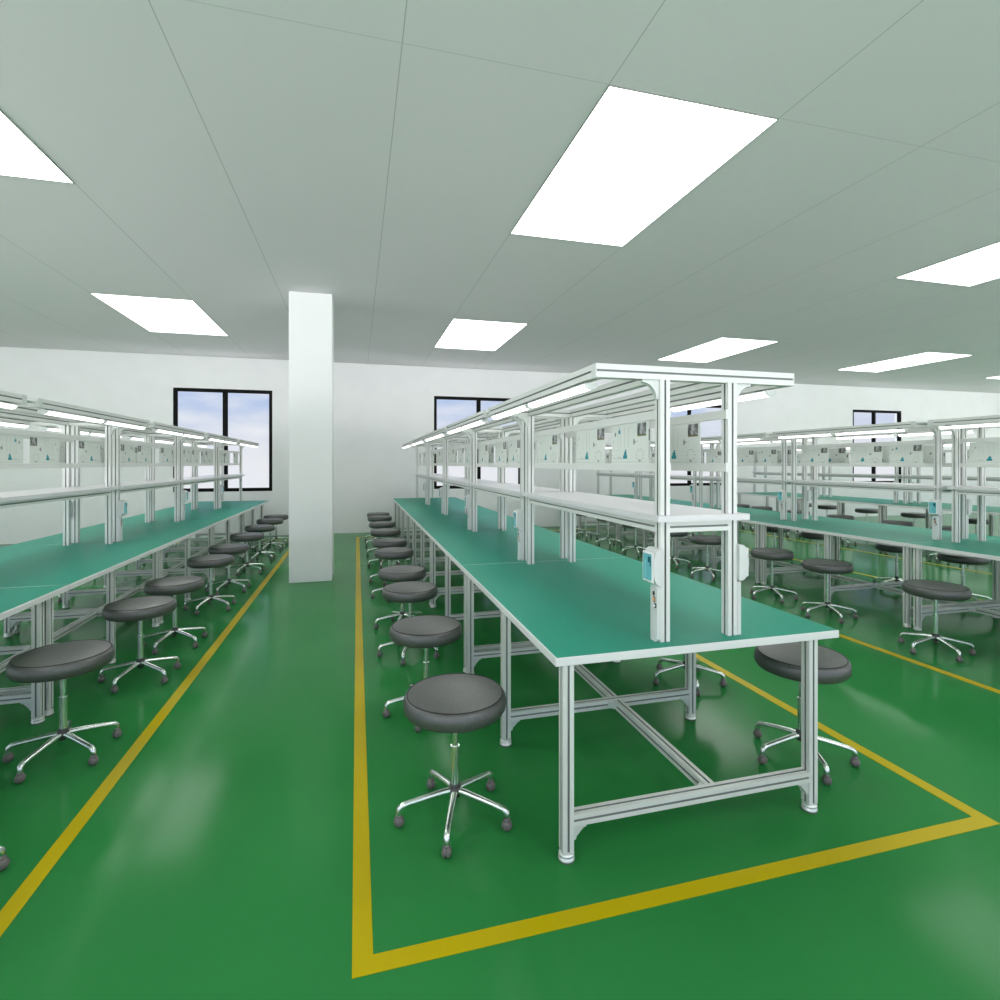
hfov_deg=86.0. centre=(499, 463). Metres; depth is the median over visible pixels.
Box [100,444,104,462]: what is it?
board
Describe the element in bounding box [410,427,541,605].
workbench
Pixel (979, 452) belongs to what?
board
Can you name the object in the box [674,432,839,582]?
workbench
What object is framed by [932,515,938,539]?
switch box
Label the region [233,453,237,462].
board
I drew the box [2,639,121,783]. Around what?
round stool
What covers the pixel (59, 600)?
round stool
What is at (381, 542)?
round stool
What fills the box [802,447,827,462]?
board
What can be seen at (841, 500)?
workbench
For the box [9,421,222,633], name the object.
workbench
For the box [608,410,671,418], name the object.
lamp
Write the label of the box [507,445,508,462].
board
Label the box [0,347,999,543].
wall
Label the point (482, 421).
lamp
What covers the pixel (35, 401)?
connector
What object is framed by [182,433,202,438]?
lamp
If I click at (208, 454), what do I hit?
board
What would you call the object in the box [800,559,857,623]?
round stool
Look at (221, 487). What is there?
terminal
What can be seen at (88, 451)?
board
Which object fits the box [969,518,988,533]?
round stool
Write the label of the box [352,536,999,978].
floor marking
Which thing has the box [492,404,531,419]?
lamp
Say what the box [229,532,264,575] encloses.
round stool
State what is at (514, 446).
board
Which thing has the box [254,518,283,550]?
round stool
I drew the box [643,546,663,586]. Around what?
terminal
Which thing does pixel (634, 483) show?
terminal
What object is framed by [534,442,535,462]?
board
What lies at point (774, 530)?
round stool
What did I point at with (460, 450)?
board
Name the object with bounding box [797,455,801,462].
board
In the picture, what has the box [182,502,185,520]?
switch box
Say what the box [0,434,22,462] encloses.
board
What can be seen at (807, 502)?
switch box
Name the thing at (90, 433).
lamp
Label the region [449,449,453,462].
board
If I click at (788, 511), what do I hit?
round stool
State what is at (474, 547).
workbench
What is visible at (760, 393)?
lamp
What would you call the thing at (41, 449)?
board
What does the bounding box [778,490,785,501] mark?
terminal
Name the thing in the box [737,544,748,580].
terminal
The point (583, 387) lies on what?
lamp
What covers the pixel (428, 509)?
workbench
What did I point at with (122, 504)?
terminal
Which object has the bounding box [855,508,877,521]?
round stool
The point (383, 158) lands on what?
ceiling
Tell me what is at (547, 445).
board
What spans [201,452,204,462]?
board
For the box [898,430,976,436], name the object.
lamp
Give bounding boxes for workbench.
[0,390,68,724]
[0,398,173,716]
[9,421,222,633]
[116,433,250,580]
[162,439,268,557]
[393,441,464,539]
[400,436,497,564]
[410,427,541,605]
[427,410,625,672]
[461,363,838,864]
[579,444,672,539]
[618,441,720,547]
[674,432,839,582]
[737,446,837,533]
[756,421,999,627]
[797,442,929,528]
[880,437,999,536]
[906,415,999,630]
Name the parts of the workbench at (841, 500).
leg, post, post, leg, leg, shelf rail, leg, post, post, leg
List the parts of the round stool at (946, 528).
seat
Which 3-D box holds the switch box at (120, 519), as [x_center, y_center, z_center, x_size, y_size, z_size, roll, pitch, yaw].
[-3.503,0.602,4.953,0.024,0.232,0.050,0,0,-15]
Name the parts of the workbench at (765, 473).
leg, post, post, leg, leg, shelf rail, post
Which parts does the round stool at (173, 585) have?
leg, leg, seat, leg, leg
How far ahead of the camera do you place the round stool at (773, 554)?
5.85 m
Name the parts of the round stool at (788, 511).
seat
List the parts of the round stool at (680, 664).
leg, leg, leg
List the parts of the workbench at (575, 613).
leg, leg, post, canopy rail, leg, post, canopy rail, shelf rail, board rail, board rail, canopy rail, board rail, post, leg, canopy rail, board rail, post, leg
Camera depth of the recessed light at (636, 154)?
3.83 m
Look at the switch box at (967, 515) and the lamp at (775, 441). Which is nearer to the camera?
the switch box at (967, 515)
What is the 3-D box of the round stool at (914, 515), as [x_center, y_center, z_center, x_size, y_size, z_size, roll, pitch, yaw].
[8.022,1.222,10.382,0.487,0.538,0.471,0,0,41]
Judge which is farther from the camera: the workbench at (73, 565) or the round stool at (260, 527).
the round stool at (260, 527)
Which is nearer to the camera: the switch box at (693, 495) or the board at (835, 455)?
the board at (835, 455)
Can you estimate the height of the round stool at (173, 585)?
0.538 m
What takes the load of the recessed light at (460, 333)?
in the ceiling
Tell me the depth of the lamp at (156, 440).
7.81 m
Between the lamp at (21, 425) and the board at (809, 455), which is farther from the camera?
the board at (809, 455)
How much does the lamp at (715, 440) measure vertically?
0.036 m
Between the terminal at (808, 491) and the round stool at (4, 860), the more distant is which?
the terminal at (808, 491)
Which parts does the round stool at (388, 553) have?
seat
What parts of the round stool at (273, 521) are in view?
seat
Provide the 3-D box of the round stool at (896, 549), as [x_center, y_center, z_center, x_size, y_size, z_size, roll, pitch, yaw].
[4.733,1.222,6.399,0.487,0.538,0.471,0,0,41]
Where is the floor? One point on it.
(218, 865)
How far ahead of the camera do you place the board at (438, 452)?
8.34 m
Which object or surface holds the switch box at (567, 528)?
attached to the workbench at (474, 547)
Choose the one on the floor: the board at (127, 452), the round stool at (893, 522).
the round stool at (893, 522)
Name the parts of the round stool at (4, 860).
leg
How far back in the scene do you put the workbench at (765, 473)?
12.51 m
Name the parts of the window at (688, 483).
sash, sash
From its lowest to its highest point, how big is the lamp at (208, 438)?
0.036 m
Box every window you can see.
[173,387,271,491]
[434,396,519,488]
[670,405,720,485]
[853,410,900,482]
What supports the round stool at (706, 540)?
on the floor
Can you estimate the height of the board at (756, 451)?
0.184 m
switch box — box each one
[118,516,122,541]
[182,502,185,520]
[441,498,442,513]
[468,509,469,529]
[518,530,521,559]
[567,528,567,557]
[650,585,660,641]
[692,494,694,506]
[737,581,740,634]
[780,502,783,519]
[807,502,808,518]
[894,491,896,502]
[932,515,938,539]
[967,515,968,538]
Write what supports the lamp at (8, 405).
attached to the workbench at (15, 600)
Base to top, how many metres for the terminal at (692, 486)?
0.148 m
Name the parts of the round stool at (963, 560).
seat, leg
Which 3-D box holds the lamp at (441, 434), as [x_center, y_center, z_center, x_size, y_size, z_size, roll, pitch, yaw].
[-0.693,-0.318,6.179,0.054,0.036,0.764,0,0,-15]
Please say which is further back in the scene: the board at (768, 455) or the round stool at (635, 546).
the round stool at (635, 546)
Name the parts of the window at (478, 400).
sash, sash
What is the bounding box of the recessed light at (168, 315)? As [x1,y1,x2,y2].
[90,293,227,335]
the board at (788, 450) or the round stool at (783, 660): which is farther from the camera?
the board at (788, 450)
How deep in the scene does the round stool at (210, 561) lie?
5.43 m
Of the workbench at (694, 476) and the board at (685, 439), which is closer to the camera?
the board at (685, 439)
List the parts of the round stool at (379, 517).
seat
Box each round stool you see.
[0,846,9,870]
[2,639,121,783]
[57,589,73,602]
[98,595,180,692]
[143,575,207,654]
[183,554,235,614]
[205,543,250,594]
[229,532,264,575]
[242,524,275,562]
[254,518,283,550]
[261,514,288,545]
[365,512,389,540]
[365,515,391,545]
[366,521,395,554]
[367,528,400,568]
[369,538,406,585]
[371,547,413,601]
[374,565,425,628]
[376,581,438,665]
[383,615,461,731]
[394,673,511,858]
[576,514,597,538]
[595,518,621,546]
[621,524,645,555]
[653,654,726,695]
[670,532,690,568]
[690,535,720,580]
[737,504,750,527]
[750,548,797,603]
[751,506,772,530]
[753,642,859,784]
[767,526,792,560]
[785,510,809,538]
[799,531,833,565]
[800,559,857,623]
[818,505,836,516]
[827,514,856,545]
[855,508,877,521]
[872,542,912,589]
[881,520,912,553]
[898,579,975,662]
[900,512,925,526]
[928,526,960,564]
[937,552,991,600]
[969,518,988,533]
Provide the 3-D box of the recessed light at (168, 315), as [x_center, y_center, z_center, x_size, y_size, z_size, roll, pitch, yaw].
[-4.862,-2.143,7.877,1.156,0.006,2.030,0,0,-15]
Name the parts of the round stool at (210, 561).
leg, leg, seat, leg, leg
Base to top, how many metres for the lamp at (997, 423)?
0.036 m
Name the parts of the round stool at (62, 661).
leg, leg, seat, leg, leg, leg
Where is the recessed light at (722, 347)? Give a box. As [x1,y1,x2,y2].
[658,337,777,362]
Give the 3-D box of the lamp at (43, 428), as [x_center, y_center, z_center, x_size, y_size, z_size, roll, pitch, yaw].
[-4.228,-0.318,5.236,0.054,0.036,0.764,0,0,-15]
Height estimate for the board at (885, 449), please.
0.184 m
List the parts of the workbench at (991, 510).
leg, post, post, shelf rail, leg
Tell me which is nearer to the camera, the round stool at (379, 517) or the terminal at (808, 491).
the terminal at (808, 491)
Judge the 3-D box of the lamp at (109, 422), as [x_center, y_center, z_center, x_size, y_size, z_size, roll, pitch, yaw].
[-3.105,-0.318,4.432,0.054,0.036,0.764,0,0,-15]
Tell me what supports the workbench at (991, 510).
on the floor
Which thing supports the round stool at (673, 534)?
on the floor
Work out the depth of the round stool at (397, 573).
4.80 m
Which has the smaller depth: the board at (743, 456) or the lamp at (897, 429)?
the lamp at (897, 429)
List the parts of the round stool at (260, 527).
seat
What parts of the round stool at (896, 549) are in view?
leg, seat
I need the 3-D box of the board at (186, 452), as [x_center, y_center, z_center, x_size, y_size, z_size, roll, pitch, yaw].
[-4.132,-0.094,7.064,0.004,0.184,0.346,0,0,-15]
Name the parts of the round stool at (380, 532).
seat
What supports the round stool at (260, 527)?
on the floor
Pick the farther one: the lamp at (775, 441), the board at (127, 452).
the lamp at (775, 441)
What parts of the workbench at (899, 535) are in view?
leg, post, post, leg, leg, canopy rail, shelf rail, canopy rail, board rail, board rail, canopy rail, board rail, canopy rail, leg, leg, post, board rail, post, leg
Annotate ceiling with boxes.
[0,0,999,392]
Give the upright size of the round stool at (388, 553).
0.538 m
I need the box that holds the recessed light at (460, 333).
[435,318,526,350]
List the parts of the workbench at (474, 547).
leg, leg, leg, canopy rail, post, canopy rail, shelf rail, board rail, board rail, post, post, canopy rail, board rail, post, canopy rail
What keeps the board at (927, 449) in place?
on the workbench at (899, 535)
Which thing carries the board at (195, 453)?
on the workbench at (192, 514)
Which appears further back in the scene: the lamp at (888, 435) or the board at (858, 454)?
the lamp at (888, 435)
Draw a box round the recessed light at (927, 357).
[838,352,971,371]
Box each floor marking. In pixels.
[0,539,288,936]
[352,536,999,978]
[551,528,999,693]
[740,523,991,574]
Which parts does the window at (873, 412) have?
sash, sash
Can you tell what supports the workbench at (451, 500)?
on the floor
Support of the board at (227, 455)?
on the workbench at (202, 504)
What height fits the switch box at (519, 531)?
0.232 m
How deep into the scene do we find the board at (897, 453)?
5.36 m
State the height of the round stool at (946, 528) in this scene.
0.538 m
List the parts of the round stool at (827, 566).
leg, leg, seat, leg, leg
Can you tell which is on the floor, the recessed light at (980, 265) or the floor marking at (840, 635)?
the floor marking at (840, 635)
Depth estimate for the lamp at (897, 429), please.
5.34 m
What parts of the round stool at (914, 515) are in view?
seat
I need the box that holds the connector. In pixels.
[27,399,37,404]
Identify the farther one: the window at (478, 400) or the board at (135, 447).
the window at (478, 400)
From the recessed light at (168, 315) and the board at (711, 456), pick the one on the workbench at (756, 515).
the board at (711, 456)
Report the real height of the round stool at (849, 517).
0.538 m
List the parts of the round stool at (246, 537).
seat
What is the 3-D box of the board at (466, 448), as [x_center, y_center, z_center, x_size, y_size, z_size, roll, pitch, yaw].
[-0.365,-0.094,6.128,0.004,0.184,0.346,0,0,-15]
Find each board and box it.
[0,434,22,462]
[29,436,58,462]
[59,441,64,462]
[78,440,99,462]
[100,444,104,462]
[120,444,134,462]
[135,447,136,462]
[137,445,150,462]
[160,447,171,462]
[183,449,189,462]
[192,450,199,462]
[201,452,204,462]
[205,451,211,462]
[220,452,223,462]
[225,452,229,462]
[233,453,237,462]
[431,452,433,462]
[437,451,439,462]
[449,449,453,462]
[454,451,456,462]
[458,448,463,462]
[465,447,468,462]
[479,444,487,462]
[488,447,493,462]
[495,441,506,462]
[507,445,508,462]
[509,440,519,462]
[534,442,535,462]
[538,434,557,462]
[573,437,575,462]
[576,427,604,462]
[605,455,608,462]
[612,421,648,462]
[649,428,650,462]
[651,453,654,462]
[670,422,700,462]
[706,451,720,462]
[737,450,753,462]
[754,450,757,462]
[758,449,776,462]
[777,449,790,462]
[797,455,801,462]
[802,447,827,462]
[828,448,845,462]
[850,446,881,462]
[882,446,888,462]
[889,444,922,462]
[923,444,943,462]
[969,442,999,462]
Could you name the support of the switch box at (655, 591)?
attached to the workbench at (575, 613)
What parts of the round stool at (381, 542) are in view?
seat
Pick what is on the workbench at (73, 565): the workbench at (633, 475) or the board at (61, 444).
the board at (61, 444)
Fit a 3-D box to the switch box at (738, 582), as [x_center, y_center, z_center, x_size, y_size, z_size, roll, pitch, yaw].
[1.000,0.602,2.272,0.024,0.232,0.050,0,0,-15]
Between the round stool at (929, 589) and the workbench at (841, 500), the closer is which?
the round stool at (929, 589)
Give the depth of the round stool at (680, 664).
3.62 m
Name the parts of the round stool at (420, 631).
leg, seat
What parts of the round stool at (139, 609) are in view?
leg, leg, seat, leg, leg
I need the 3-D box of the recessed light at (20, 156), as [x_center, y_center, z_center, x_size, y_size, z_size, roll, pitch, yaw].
[-3.554,-2.143,2.974,1.156,0.006,2.030,0,0,-15]
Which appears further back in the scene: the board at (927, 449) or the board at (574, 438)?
the board at (927, 449)
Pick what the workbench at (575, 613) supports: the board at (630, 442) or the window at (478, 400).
the board at (630, 442)
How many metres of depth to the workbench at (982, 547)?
4.80 m
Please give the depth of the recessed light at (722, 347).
10.08 m
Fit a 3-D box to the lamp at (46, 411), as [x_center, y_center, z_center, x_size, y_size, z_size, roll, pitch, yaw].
[-2.896,-0.318,3.650,0.054,0.036,0.764,0,0,-15]
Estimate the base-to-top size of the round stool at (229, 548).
0.538 m
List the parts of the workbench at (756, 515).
leg, post, leg, post, canopy rail, leg, shelf rail, board rail, leg, board rail, canopy rail, leg, post, post, leg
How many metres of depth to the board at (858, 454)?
5.78 m
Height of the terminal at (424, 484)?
0.148 m
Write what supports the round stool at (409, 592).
on the floor
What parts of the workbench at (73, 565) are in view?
leg, canopy rail, canopy rail, board rail, leg, board rail, board rail, shelf rail, canopy rail, post, canopy rail, post, leg, leg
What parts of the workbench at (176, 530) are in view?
leg, leg, post, canopy rail, canopy rail, post, board rail, board rail, post, shelf rail, canopy rail, leg, post, canopy rail, leg, leg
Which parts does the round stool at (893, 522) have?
seat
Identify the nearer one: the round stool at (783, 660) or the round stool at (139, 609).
the round stool at (783, 660)
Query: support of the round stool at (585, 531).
on the floor
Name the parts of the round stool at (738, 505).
seat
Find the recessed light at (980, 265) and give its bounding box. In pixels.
[895,241,999,285]
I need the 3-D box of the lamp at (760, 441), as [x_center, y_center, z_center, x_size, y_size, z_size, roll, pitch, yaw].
[3.887,-0.318,8.238,0.054,0.036,0.764,0,0,-15]
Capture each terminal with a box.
[118,500,126,516]
[182,490,187,501]
[219,485,223,493]
[423,483,426,490]
[439,487,442,497]
[465,495,470,508]
[513,509,522,529]
[632,481,636,487]
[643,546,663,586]
[690,484,694,493]
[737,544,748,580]
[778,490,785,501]
[807,490,810,500]
[928,499,940,515]
[967,499,971,514]
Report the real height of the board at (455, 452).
0.184 m
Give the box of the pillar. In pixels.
[289,291,333,582]
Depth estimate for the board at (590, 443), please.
2.91 m
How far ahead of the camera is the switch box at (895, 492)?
9.73 m
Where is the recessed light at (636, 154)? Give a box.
[510,85,778,246]
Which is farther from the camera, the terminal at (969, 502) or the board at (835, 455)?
the board at (835, 455)
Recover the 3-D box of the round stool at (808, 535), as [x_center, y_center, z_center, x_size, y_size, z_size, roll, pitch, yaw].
[4.442,1.222,7.491,0.487,0.538,0.471,0,0,41]
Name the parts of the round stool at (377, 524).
seat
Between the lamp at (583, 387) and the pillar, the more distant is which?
the pillar
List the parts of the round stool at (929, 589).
leg, leg, seat, leg, leg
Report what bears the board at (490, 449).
on the workbench at (447, 522)
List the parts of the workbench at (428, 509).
leg, leg, leg, canopy rail, post, canopy rail, shelf rail, board rail, board rail, post, canopy rail, post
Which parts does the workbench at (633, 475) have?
post, post, shelf rail, leg, post, post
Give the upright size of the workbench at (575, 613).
1.882 m
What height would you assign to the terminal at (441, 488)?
0.148 m
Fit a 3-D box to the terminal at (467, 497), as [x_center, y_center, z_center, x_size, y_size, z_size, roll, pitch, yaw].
[-0.351,0.414,5.787,0.050,0.148,0.084,0,0,-15]
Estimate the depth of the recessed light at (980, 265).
5.95 m
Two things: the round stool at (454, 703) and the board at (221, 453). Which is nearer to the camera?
the round stool at (454, 703)
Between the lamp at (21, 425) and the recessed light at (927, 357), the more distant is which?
the recessed light at (927, 357)
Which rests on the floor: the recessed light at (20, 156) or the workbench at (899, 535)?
the workbench at (899, 535)
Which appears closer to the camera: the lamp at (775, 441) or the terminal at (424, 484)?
the lamp at (775, 441)
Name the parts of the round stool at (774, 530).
seat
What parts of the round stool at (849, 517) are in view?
seat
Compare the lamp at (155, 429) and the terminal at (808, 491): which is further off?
the terminal at (808, 491)
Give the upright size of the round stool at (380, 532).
0.538 m
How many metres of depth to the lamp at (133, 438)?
6.80 m
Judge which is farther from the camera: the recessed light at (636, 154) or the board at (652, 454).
the board at (652, 454)
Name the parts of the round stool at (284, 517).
seat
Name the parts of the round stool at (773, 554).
leg, leg, seat, leg, leg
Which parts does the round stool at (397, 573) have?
leg, seat, leg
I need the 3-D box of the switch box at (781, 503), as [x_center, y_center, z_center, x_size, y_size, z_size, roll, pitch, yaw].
[3.600,0.602,6.846,0.024,0.232,0.050,0,0,-15]
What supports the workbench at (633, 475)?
on the floor
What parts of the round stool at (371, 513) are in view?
seat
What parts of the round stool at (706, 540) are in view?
leg, seat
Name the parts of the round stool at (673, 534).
seat, leg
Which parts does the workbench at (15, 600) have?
canopy rail, leg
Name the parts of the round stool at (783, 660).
leg, leg, seat, leg, leg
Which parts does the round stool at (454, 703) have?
leg, leg, leg, seat, leg, leg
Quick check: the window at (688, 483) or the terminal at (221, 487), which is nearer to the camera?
the terminal at (221, 487)
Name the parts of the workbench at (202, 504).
post, post, post, board rail, board rail, shelf rail, post, canopy rail, leg, leg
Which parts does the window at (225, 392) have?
sash, sash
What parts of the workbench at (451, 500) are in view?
leg, leg, post, post, post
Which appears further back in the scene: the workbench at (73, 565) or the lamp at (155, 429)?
the lamp at (155, 429)
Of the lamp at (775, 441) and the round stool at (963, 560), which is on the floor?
the round stool at (963, 560)
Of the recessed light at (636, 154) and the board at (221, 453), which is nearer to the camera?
the recessed light at (636, 154)
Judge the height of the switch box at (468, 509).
0.232 m
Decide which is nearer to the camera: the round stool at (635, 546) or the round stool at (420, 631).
the round stool at (420, 631)
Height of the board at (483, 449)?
0.184 m
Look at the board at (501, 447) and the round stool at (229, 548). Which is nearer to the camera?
the board at (501, 447)
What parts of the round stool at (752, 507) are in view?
seat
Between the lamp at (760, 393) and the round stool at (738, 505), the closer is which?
the lamp at (760, 393)
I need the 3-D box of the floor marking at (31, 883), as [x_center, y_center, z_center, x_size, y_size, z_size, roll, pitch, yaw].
[-3.953,1.490,5.600,2.583,0.002,9.641,0,0,-15]
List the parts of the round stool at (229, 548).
leg, leg, seat, leg, leg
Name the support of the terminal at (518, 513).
attached to the workbench at (474, 547)
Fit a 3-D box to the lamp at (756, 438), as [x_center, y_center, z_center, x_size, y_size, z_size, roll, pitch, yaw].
[3.248,-0.318,7.230,0.054,0.036,0.764,0,0,-15]
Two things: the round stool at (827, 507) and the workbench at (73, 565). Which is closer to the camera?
the workbench at (73, 565)
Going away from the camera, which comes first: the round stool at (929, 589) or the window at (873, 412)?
the round stool at (929, 589)
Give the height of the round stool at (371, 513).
0.538 m
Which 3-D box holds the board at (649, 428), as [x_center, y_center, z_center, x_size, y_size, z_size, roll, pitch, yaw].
[0.741,-0.094,2.991,0.004,0.184,0.374,0,0,-15]
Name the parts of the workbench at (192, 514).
leg, canopy rail, post, canopy rail, post, post, board rail, board rail, shelf rail, canopy rail, leg, post, canopy rail, leg, leg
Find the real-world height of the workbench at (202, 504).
1.882 m
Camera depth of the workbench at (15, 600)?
3.06 m
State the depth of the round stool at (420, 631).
3.11 m
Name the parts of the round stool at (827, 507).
seat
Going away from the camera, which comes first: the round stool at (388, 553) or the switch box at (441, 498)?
the round stool at (388, 553)
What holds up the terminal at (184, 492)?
attached to the workbench at (192, 514)
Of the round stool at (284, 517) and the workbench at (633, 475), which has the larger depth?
the workbench at (633, 475)
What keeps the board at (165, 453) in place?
on the workbench at (176, 530)
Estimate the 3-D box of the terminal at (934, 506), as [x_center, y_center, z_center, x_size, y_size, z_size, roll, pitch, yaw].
[4.072,0.414,5.026,0.050,0.148,0.084,0,0,-15]
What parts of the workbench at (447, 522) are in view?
leg, leg, leg, canopy rail, post, canopy rail, shelf rail, board rail, board rail, post, post, canopy rail, post, canopy rail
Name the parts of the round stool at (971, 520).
seat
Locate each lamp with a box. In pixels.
[0,401,17,408]
[0,422,28,427]
[38,409,104,422]
[42,427,88,434]
[87,432,121,437]
[102,419,145,429]
[127,437,143,440]
[151,428,182,435]
[155,439,173,443]
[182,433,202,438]
[205,437,223,441]
[433,433,447,438]
[447,426,464,433]
[462,419,488,428]
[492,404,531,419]
[527,383,597,407]
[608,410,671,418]
[670,390,775,411]
[701,440,720,442]
[737,437,762,440]
[737,441,772,443]
[772,438,811,442]
[778,433,834,438]
[835,428,908,435]
[835,434,896,439]
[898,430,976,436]
[938,422,999,429]
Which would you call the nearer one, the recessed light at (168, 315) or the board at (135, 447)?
the board at (135, 447)
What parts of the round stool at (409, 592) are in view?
leg, leg, seat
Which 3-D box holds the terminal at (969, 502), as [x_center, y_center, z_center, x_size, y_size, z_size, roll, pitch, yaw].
[4.468,0.414,5.144,0.050,0.148,0.084,0,0,-15]
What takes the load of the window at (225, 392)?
in the wall
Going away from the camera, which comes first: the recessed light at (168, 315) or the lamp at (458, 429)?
the lamp at (458, 429)
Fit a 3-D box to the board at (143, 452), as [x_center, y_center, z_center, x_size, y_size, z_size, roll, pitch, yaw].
[-3.761,-0.094,5.673,0.004,0.184,0.374,0,0,-15]
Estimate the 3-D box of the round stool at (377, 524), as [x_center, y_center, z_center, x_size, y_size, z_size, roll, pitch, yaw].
[-1.910,1.222,8.767,0.487,0.538,0.471,0,0,41]
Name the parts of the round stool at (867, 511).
seat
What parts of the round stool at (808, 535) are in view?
seat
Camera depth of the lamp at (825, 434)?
6.13 m
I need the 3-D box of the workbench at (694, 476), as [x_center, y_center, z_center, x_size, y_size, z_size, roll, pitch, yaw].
[3.084,0.550,9.538,1.302,1.882,1.873,0,0,-15]
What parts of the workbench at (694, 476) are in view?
leg, post, leg, shelf rail, post, post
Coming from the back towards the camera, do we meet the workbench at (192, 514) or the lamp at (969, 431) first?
the workbench at (192, 514)
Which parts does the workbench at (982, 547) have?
leg, post, canopy rail, shelf rail, board rail, board rail, post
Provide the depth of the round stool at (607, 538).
9.75 m
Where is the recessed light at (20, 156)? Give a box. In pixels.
[0,110,73,183]
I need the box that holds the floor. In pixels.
[0,513,999,999]
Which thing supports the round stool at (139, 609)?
on the floor
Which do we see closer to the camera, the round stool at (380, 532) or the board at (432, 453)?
the round stool at (380, 532)

